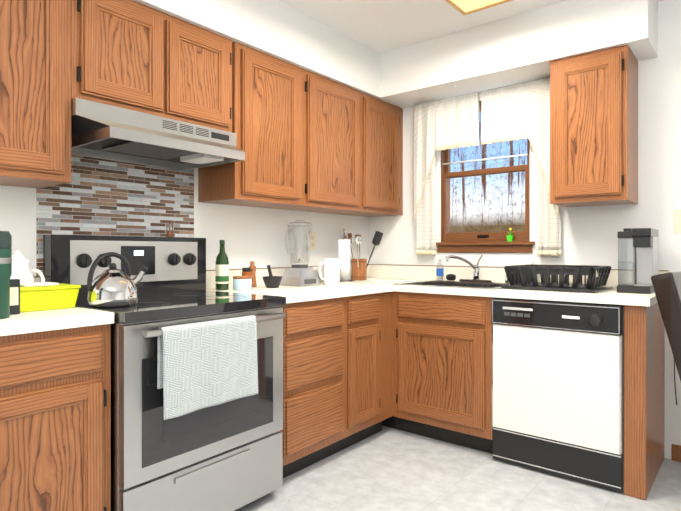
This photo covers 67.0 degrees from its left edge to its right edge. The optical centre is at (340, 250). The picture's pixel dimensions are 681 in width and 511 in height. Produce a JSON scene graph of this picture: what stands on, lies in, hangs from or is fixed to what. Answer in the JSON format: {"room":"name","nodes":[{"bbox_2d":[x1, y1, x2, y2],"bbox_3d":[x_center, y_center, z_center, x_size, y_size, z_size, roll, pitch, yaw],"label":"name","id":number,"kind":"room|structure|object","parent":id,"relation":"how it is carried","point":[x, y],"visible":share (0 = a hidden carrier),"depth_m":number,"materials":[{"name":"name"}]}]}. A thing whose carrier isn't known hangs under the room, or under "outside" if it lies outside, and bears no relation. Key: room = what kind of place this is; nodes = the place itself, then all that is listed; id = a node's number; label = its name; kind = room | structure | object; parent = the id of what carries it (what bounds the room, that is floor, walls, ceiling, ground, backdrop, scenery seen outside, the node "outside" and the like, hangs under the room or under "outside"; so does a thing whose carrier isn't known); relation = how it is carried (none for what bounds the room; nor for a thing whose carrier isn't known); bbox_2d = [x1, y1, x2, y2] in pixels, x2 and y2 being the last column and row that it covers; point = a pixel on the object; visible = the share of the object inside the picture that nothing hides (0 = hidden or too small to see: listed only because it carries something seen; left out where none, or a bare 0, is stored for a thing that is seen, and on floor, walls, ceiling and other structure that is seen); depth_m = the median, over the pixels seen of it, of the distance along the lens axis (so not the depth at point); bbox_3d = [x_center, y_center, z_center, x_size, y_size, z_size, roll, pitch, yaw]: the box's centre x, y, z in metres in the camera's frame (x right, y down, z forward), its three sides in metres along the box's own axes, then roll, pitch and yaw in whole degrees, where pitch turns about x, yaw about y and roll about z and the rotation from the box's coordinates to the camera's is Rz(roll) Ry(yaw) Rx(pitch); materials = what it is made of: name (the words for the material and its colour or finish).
{"room":"kitchen","nodes":[
{"label":"kitchen","id":0,"kind":"room"},
{"bbox_2d":[0,168,368,281],"bbox_3d":[-1.407,-0.114,2.072,0.120,2.470,5.340,0,0,39],"label":"wall","id":1,"kind":"structure","parent":0,"point":[256,235],"depth_m":3.04,"materials":[{"name":"paint"}]},
{"bbox_2d":[0,0,70,187],"bbox_3d":[-1.423,-0.653,1.695,0.324,0.789,0.914,0,0,39],"label":"upper cabinet","id":2,"kind":"object","parent":1,"relation":"attached to","point":[35,93],"visible":1,"depth_m":1.86,"materials":[{"name":"brown wood"}]},
{"bbox_2d":[36,155,193,278],"bbox_3d":[-1.025,-0.190,2.445,0.008,0.620,0.770,0,0,39],"label":"wall tile","id":3,"kind":"structure","parent":1,"relation":"attached to","point":[100,197],"depth_m":2.41,"materials":[{"name":"multicoloured tile"}]},
{"bbox_2d":[71,0,231,131],"bbox_3d":[-0.892,-0.815,2.354,0.324,0.468,0.775,0,0,39],"label":"upper cabinet","id":4,"kind":"object","parent":1,"relation":"attached to","point":[132,55],"visible":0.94,"depth_m":2.20,"materials":[{"name":"brown wood"}]},
{"bbox_2d":[71,98,244,169],"bbox_3d":[-0.831,-0.499,2.304,0.483,0.160,0.773,0,0,39],"label":"range hood","id":5,"kind":"object","parent":4,"relation":"attached to","point":[104,131],"visible":0.92,"depth_m":2.21,"materials":[{"name":"silver metal"}]},
{"bbox_2d":[198,41,302,207],"bbox_3d":[-0.484,-0.655,2.862,0.324,0.789,0.499,0,0,39],"label":"upper cabinet","id":6,"kind":"object","parent":1,"relation":"attached to","point":[267,109],"visible":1,"depth_m":2.73,"materials":[{"name":"brown wood"}]},
{"bbox_2d":[308,232,315,249],"bbox_3d":[-0.193,-0.063,3.480,0.007,0.120,0.072,0,0,39],"label":"electrical outlet plate","id":7,"kind":"object","parent":1,"relation":"attached to","point":[313,241],"visible":0.65,"depth_m":3.49,"materials":[{"name":"beige plastic"}]},
{"bbox_2d":[271,69,359,212],"bbox_3d":[-0.155,-0.655,3.271,0.324,0.789,0.549,0,0,39],"label":"upper cabinet","id":8,"kind":"object","parent":1,"relation":"attached to","point":[331,146],"visible":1,"depth_m":3.15,"materials":[{"name":"brown wood"}]},
{"bbox_2d":[329,92,402,216],"bbox_3d":[0.185,-0.655,3.693,0.324,0.789,0.532,0,0,39],"label":"upper cabinet","id":9,"kind":"object","parent":1,"relation":"attached to","point":[381,157],"visible":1,"depth_m":3.58,"materials":[{"name":"brown wood"}]},
{"bbox_2d":[157,315,257,419],"bbox_3d":[-0.488,0.426,1.951,0.051,0.318,0.427,0,0,39],"label":"towel","id":10,"kind":"object","parent":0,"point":[200,365],"depth_m":1.92,"materials":[{"name":"white fabric"}]},
{"bbox_2d":[237,426,680,510],"bbox_3d":[0.384,1.182,0.631,4.720,0.120,5.340,0,0,39],"label":"floor","id":11,"kind":"structure","parent":0,"point":[388,469],"depth_m":2.45,"materials":[{"name":"tile"}]},
{"bbox_2d":[0,324,110,510],"bbox_3d":[-1.304,0.685,1.600,0.630,0.870,0.912,0,0,39],"label":"base cabinet","id":12,"kind":"object","parent":11,"relation":"on","point":[55,420],"visible":0.94,"depth_m":1.62,"materials":[{"name":"brown wood"}]},
{"bbox_2d":[0,276,113,335],"bbox_3d":[-1.303,0.178,1.598,0.631,0.139,0.910,0,0,39],"label":"countertop","id":13,"kind":"structure","parent":12,"relation":"on","point":[76,317],"depth_m":1.65,"materials":[{"name":"white laminate"}]},
{"bbox_2d":[0,231,11,318],"bbox_3d":[-1.071,0.075,1.597,0.087,0.270,0.087,0,0,39],"label":"thermos","id":14,"kind":"object","parent":13,"relation":"on","point":[5,256],"visible":1,"depth_m":1.59,"materials":[{"name":"green metal"}]},
{"bbox_2d":[10,279,19,314],"bbox_3d":[-1.096,0.153,1.694,0.041,0.115,0.060,0,0,39],"label":"box","id":15,"kind":"object","parent":13,"relation":"on","point":[14,296],"visible":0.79,"depth_m":1.69,"materials":[{"name":"grey"}]},
{"bbox_2d":[10,251,44,282],"bbox_3d":[-1.190,0.105,1.928,0.116,0.210,0.153,0,0,39],"label":"teapot","id":16,"kind":"object","parent":13,"relation":"on","point":[21,271],"visible":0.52,"depth_m":1.89,"materials":[{"name":"white ceramic"}]},
{"bbox_2d":[20,282,80,311],"bbox_3d":[-1.074,0.163,1.848,0.148,0.094,0.216,0,0,39],"label":"container","id":17,"kind":"object","parent":13,"relation":"on","point":[39,296],"visible":0.65,"depth_m":1.81,"materials":[{"name":"yellow plastic"}]},
{"bbox_2d":[43,234,285,510],"bbox_3d":[-0.715,0.527,2.209,0.728,1.185,0.762,0,0,39],"label":"range","id":18,"kind":"object","parent":11,"relation":"on","point":[196,395],"visible":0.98,"depth_m":2.01,"materials":[{"name":"silver metal"}]},
{"bbox_2d":[87,252,147,306],"bbox_3d":[-0.853,0.107,1.980,0.180,0.202,0.241,0,0,39],"label":"kettle","id":19,"kind":"object","parent":18,"relation":"on","point":[112,286],"visible":1,"depth_m":1.91,"materials":[{"name":"silver metal"}]},
{"bbox_2d":[166,221,173,236],"bbox_3d":[-0.850,-0.106,2.561,0.038,0.078,0.038,0,0,39],"label":"timer","id":20,"kind":"object","parent":18,"relation":"on","point":[169,234],"visible":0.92,"depth_m":2.56,"materials":[{"name":"brown wood"}]},
{"bbox_2d":[280,292,391,477],"bbox_3d":[-0.218,0.684,2.949,0.630,0.870,0.980,0,0,39],"label":"base cabinet","id":21,"kind":"object","parent":11,"relation":"on","point":[337,374],"visible":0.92,"depth_m":2.69,"materials":[{"name":"brown wood"}]},
{"bbox_2d":[206,264,391,303],"bbox_3d":[-0.229,0.177,2.933,0.632,0.140,0.943,0,0,39],"label":"countertop","id":22,"kind":"structure","parent":21,"relation":"on","point":[293,294],"depth_m":2.91,"materials":[{"name":"white laminate"}]},
{"bbox_2d":[215,240,228,289],"bbox_3d":[-0.629,0.077,2.736,0.072,0.265,0.072,0,0,39],"label":"wine bottle","id":23,"kind":"object","parent":22,"relation":"on","point":[222,272],"visible":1,"depth_m":2.71,"materials":[{"name":"green glass"}]},
{"bbox_2d":[233,276,251,289],"bbox_3d":[-0.523,0.173,2.741,0.098,0.072,0.098,0,0,39],"label":"canister","id":24,"kind":"object","parent":22,"relation":"on","point":[241,282],"visible":1,"depth_m":2.70,"materials":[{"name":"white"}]},
{"bbox_2d":[242,268,251,286],"bbox_3d":[-0.530,0.153,2.907,0.057,0.112,0.057,0,0,39],"label":"spice jar","id":25,"kind":"object","parent":22,"relation":"on","point":[246,272],"visible":0.52,"depth_m":2.89,"materials":[{"name":"brown"}]},
{"bbox_2d":[249,261,256,286],"bbox_3d":[-0.509,0.135,2.974,0.050,0.148,0.050,0,0,39],"label":"pepper mill","id":26,"kind":"object","parent":22,"relation":"on","point":[252,266],"visible":0.75,"depth_m":2.96,"materials":[{"name":"brown wood"}]},
{"bbox_2d":[262,265,281,287],"bbox_3d":[-0.384,0.146,2.898,0.114,0.127,0.114,0,0,39],"label":"mortar","id":27,"kind":"object","parent":22,"relation":"on","point":[271,281],"visible":1,"depth_m":2.86,"materials":[{"name":"black stone"}]},
{"bbox_2d":[280,220,319,286],"bbox_3d":[-0.255,0.012,3.088,0.178,0.394,0.209,0,0,39],"label":"blender","id":28,"kind":"object","parent":22,"relation":"on","point":[303,274],"visible":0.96,"depth_m":3.06,"materials":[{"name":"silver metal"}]},
{"bbox_2d":[315,268,322,282],"bbox_3d":[-0.132,0.162,3.370,0.076,0.093,0.076,0,0,39],"label":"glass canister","id":29,"kind":"object","parent":22,"relation":"on","point":[320,279],"visible":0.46,"depth_m":3.34,"materials":[{"name":"clear glass"}]},
{"bbox_2d":[318,258,339,284],"bbox_3d":[-0.065,0.129,3.126,0.100,0.160,0.132,0,0,39],"label":"jug","id":30,"kind":"object","parent":22,"relation":"on","point":[331,271],"visible":1,"depth_m":3.10,"materials":[{"name":"white ceramic"}]},
{"bbox_2d":[338,229,354,281],"bbox_3d":[0.024,0.033,3.437,0.144,0.351,0.144,0,0,39],"label":"paper towel holder","id":31,"kind":"object","parent":22,"relation":"on","point":[344,251],"visible":0.81,"depth_m":3.40,"materials":[{"name":"white paper"}]},
{"bbox_2d":[341,231,382,279],"bbox_3d":[0.135,0.034,3.653,0.279,0.349,0.236,0,0,39],"label":"utensil crock","id":32,"kind":"object","parent":22,"relation":"on","point":[359,266],"visible":0.9,"depth_m":3.62,"materials":[{"name":"brown wood"}]},
{"bbox_2d":[382,291,493,453],"bbox_3d":[0.512,0.683,3.369,1.240,0.870,0.630,0,0,39],"label":"base cabinet","id":33,"kind":"object","parent":11,"relation":"on","point":[441,367],"visible":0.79,"depth_m":2.93,"materials":[{"name":"brown wood"}]},
{"bbox_2d":[388,255,668,306],"bbox_3d":[0.793,0.214,3.131,1.974,0.371,0.646,0,0,39],"label":"countertop","id":34,"kind":"structure","parent":33,"relation":"on","point":[478,280],"depth_m":2.98,"materials":[{"name":"white laminate"}]},
{"bbox_2d":[366,278,422,282],"bbox_3d":[0.369,0.203,3.467,0.300,0.012,0.260,0,0,39],"label":"cutting board","id":35,"kind":"object","parent":34,"relation":"on","point":[388,280],"visible":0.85,"depth_m":3.39,"materials":[{"name":"white plastic"}]},
{"bbox_2d":[436,257,443,279],"bbox_3d":[0.678,0.122,3.507,0.049,0.160,0.048,0,0,39],"label":"soap bottle","id":36,"kind":"object","parent":34,"relation":"on","point":[439,271],"visible":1,"depth_m":3.50,"materials":[{"name":"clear plastic"}]},
{"bbox_2d":[446,274,455,280],"bbox_3d":[0.743,0.180,3.461,0.068,0.045,0.068,0,0,39],"label":"black scrubber","id":37,"kind":"object","parent":34,"relation":"on","point":[450,277],"visible":1,"depth_m":3.44,"materials":[{"name":"grey"}]},
{"bbox_2d":[392,280,509,289],"bbox_3d":[0.743,0.302,3.166,0.654,0.196,0.554,0,0,39],"label":"basin","id":38,"kind":"object","parent":34,"relation":"in","point":[463,284],"depth_m":3.28,"materials":[{"name":"black metal"}]},
{"bbox_2d":[445,255,508,282],"bbox_3d":[0.869,0.115,3.264,0.355,0.177,0.199,0,0,39],"label":"faucet","id":39,"kind":"object","parent":34,"relation":"on","point":[476,274],"depth_m":3.32,"materials":[{"name":"silver metal"}]},
{"bbox_2d":[501,264,612,292],"bbox_3d":[1.193,0.147,2.828,0.469,0.125,0.417,0,0,39],"label":"dish rack","id":40,"kind":"object","parent":34,"relation":"on","point":[521,277],"visible":1,"depth_m":2.72,"materials":[{"name":"grey plastic"}]},
{"bbox_2d":[617,228,658,293],"bbox_3d":[1.521,0.048,2.629,0.149,0.322,0.280,0,0,39],"label":"coffee maker","id":41,"kind":"object","parent":34,"relation":"on","point":[645,258],"visible":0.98,"depth_m":2.57,"materials":[{"name":"grey plastic"}]},
{"bbox_2d":[674,361,676,404],"bbox_3d":[1.771,0.530,2.737,0.035,0.581,0.006,0,0,39],"label":"cord","id":42,"kind":"object","parent":34,"relation":"hanging from","point":[675,383],"visible":0.33,"depth_m":2.73,"materials":[{"name":"grey plastic"}]},
{"bbox_2d":[491,297,623,492],"bbox_3d":[1.214,0.685,2.753,0.618,0.867,0.614,0,0,39],"label":"dishwasher","id":43,"kind":"object","parent":11,"relation":"on","point":[557,388],"visible":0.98,"depth_m":2.51,"materials":[{"name":"white metal"}]},
{"bbox_2d":[624,303,664,499],"bbox_3d":[1.524,0.684,2.569,0.090,0.870,0.608,0,0,39],"label":"cabinet end panel","id":44,"kind":"object","parent":11,"relation":"on","point":[644,391],"visible":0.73,"depth_m":2.35,"materials":[{"name":"brown wood"}]},
{"bbox_2d":[651,271,680,380],"bbox_3d":[1.676,0.604,2.069,0.460,1.030,0.622,0,0,-39],"label":"dining chair","id":45,"kind":"object","parent":11,"relation":"on","point":[667,288],"visible":1,"depth_m":2.10,"materials":[{"name":"black wood"}]},
{"bbox_2d":[279,0,664,53],"bbox_3d":[0.384,-1.408,0.629,4.720,0.120,5.340,0,0,39],"label":"ceiling","id":46,"kind":"structure","parent":0,"point":[381,26],"depth_m":2.98,"materials":[{"name":"paint"}]},
{"bbox_2d":[133,0,404,108],"bbox_3d":[-0.772,-1.200,2.498,0.335,0.300,3.600,0,0,39],"label":"soffit beam","id":47,"kind":"structure","parent":46,"relation":"attached to","point":[278,29],"depth_m":2.83,"materials":[{"name":"paint"}]},
{"bbox_2d":[445,0,512,14],"bbox_3d":[0.407,-1.306,2.200,0.315,0.085,1.215,0,0,39],"label":"ceiling light fixture","id":48,"kind":"object","parent":46,"relation":"attached to","point":[464,7],"visible":1,"depth_m":2.66,"materials":[{"name":"yellow plastic"}]},
{"bbox_2d":[381,0,657,107],"bbox_3d":[1.001,-1.200,3.166,1.590,0.300,0.335,0,0,39],"label":"soffit beam","id":49,"kind":"structure","parent":46,"relation":"attached to","point":[528,46],"depth_m":2.98,"materials":[{"name":"paint"}]},
{"bbox_2d":[369,0,680,458],"bbox_3d":[2.015,-0.115,2.656,4.480,2.470,0.140,0,0,39],"label":"wall","id":50,"kind":"structure","parent":0,"point":[588,235],"depth_m":2.85,"materials":[{"name":"paint"}]},
{"bbox_2d":[436,101,534,252],"bbox_3d":[0.977,-0.493,3.464,0.690,1.015,0.162,0,0,39],"label":"window","id":51,"kind":"structure","parent":50,"relation":"in","point":[480,242],"depth_m":3.44,"materials":[{"name":"brown wood"}]},
{"bbox_2d":[442,154,527,164],"bbox_3d":[0.949,-0.606,3.429,0.596,0.012,0.012,0,0,39],"label":"tension rod","id":52,"kind":"object","parent":51,"relation":"attached to","point":[485,159],"visible":0.97,"depth_m":3.41,"materials":[{"name":"white plastic"}]},
{"bbox_2d":[506,228,514,241],"bbox_3d":[1.085,-0.101,3.291,0.058,0.088,0.028,0,0,39],"label":"toy","id":53,"kind":"object","parent":51,"relation":"on","point":[510,237],"visible":0.94,"depth_m":3.28,"materials":[{"name":"green plastic"}]},
{"bbox_2d":[413,77,560,255],"bbox_3d":[0.920,-0.500,3.369,0.993,1.066,0.118,0,0,39],"label":"curtain","id":54,"kind":"object","parent":50,"relation":"attached to","point":[519,111],"visible":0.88,"depth_m":3.30,"materials":[{"name":"white fabric"}]},
{"bbox_2d":[550,45,637,206],"bbox_3d":[1.401,-0.655,2.849,0.382,0.789,0.324,0,0,39],"label":"upper cabinet","id":55,"kind":"object","parent":50,"relation":"attached to","point":[593,128],"visible":1,"depth_m":2.72,"materials":[{"name":"brown wood"}]},
{"bbox_2d":[671,444,680,461],"bbox_3d":[2.741,1.078,1.973,2.490,0.085,0.014,0,0,39],"label":"baseboard","id":56,"kind":"structure","parent":50,"relation":"attached to","point":[675,452],"depth_m":2.73,"materials":[{"name":"brown wood"}]},
{"bbox_2d":[674,210,680,232],"bbox_3d":[1.811,-0.155,2.722,0.080,0.124,0.012,0,0,39],"label":"switch plate","id":57,"kind":"object","parent":50,"relation":"attached to","point":[677,221],"visible":1,"depth_m":2.74,"materials":[{"name":"beige plastic"}]},
{"label":"outside","id":58,"kind":"structure","parent":0,"visible":0},
{"bbox_2d":[450,113,526,232],"bbox_3d":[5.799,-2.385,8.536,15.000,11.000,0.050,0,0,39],"label":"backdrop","id":59,"kind":"structure","parent":58,"point":[480,150],"depth_m":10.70,"materials":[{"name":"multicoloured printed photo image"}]}
]}

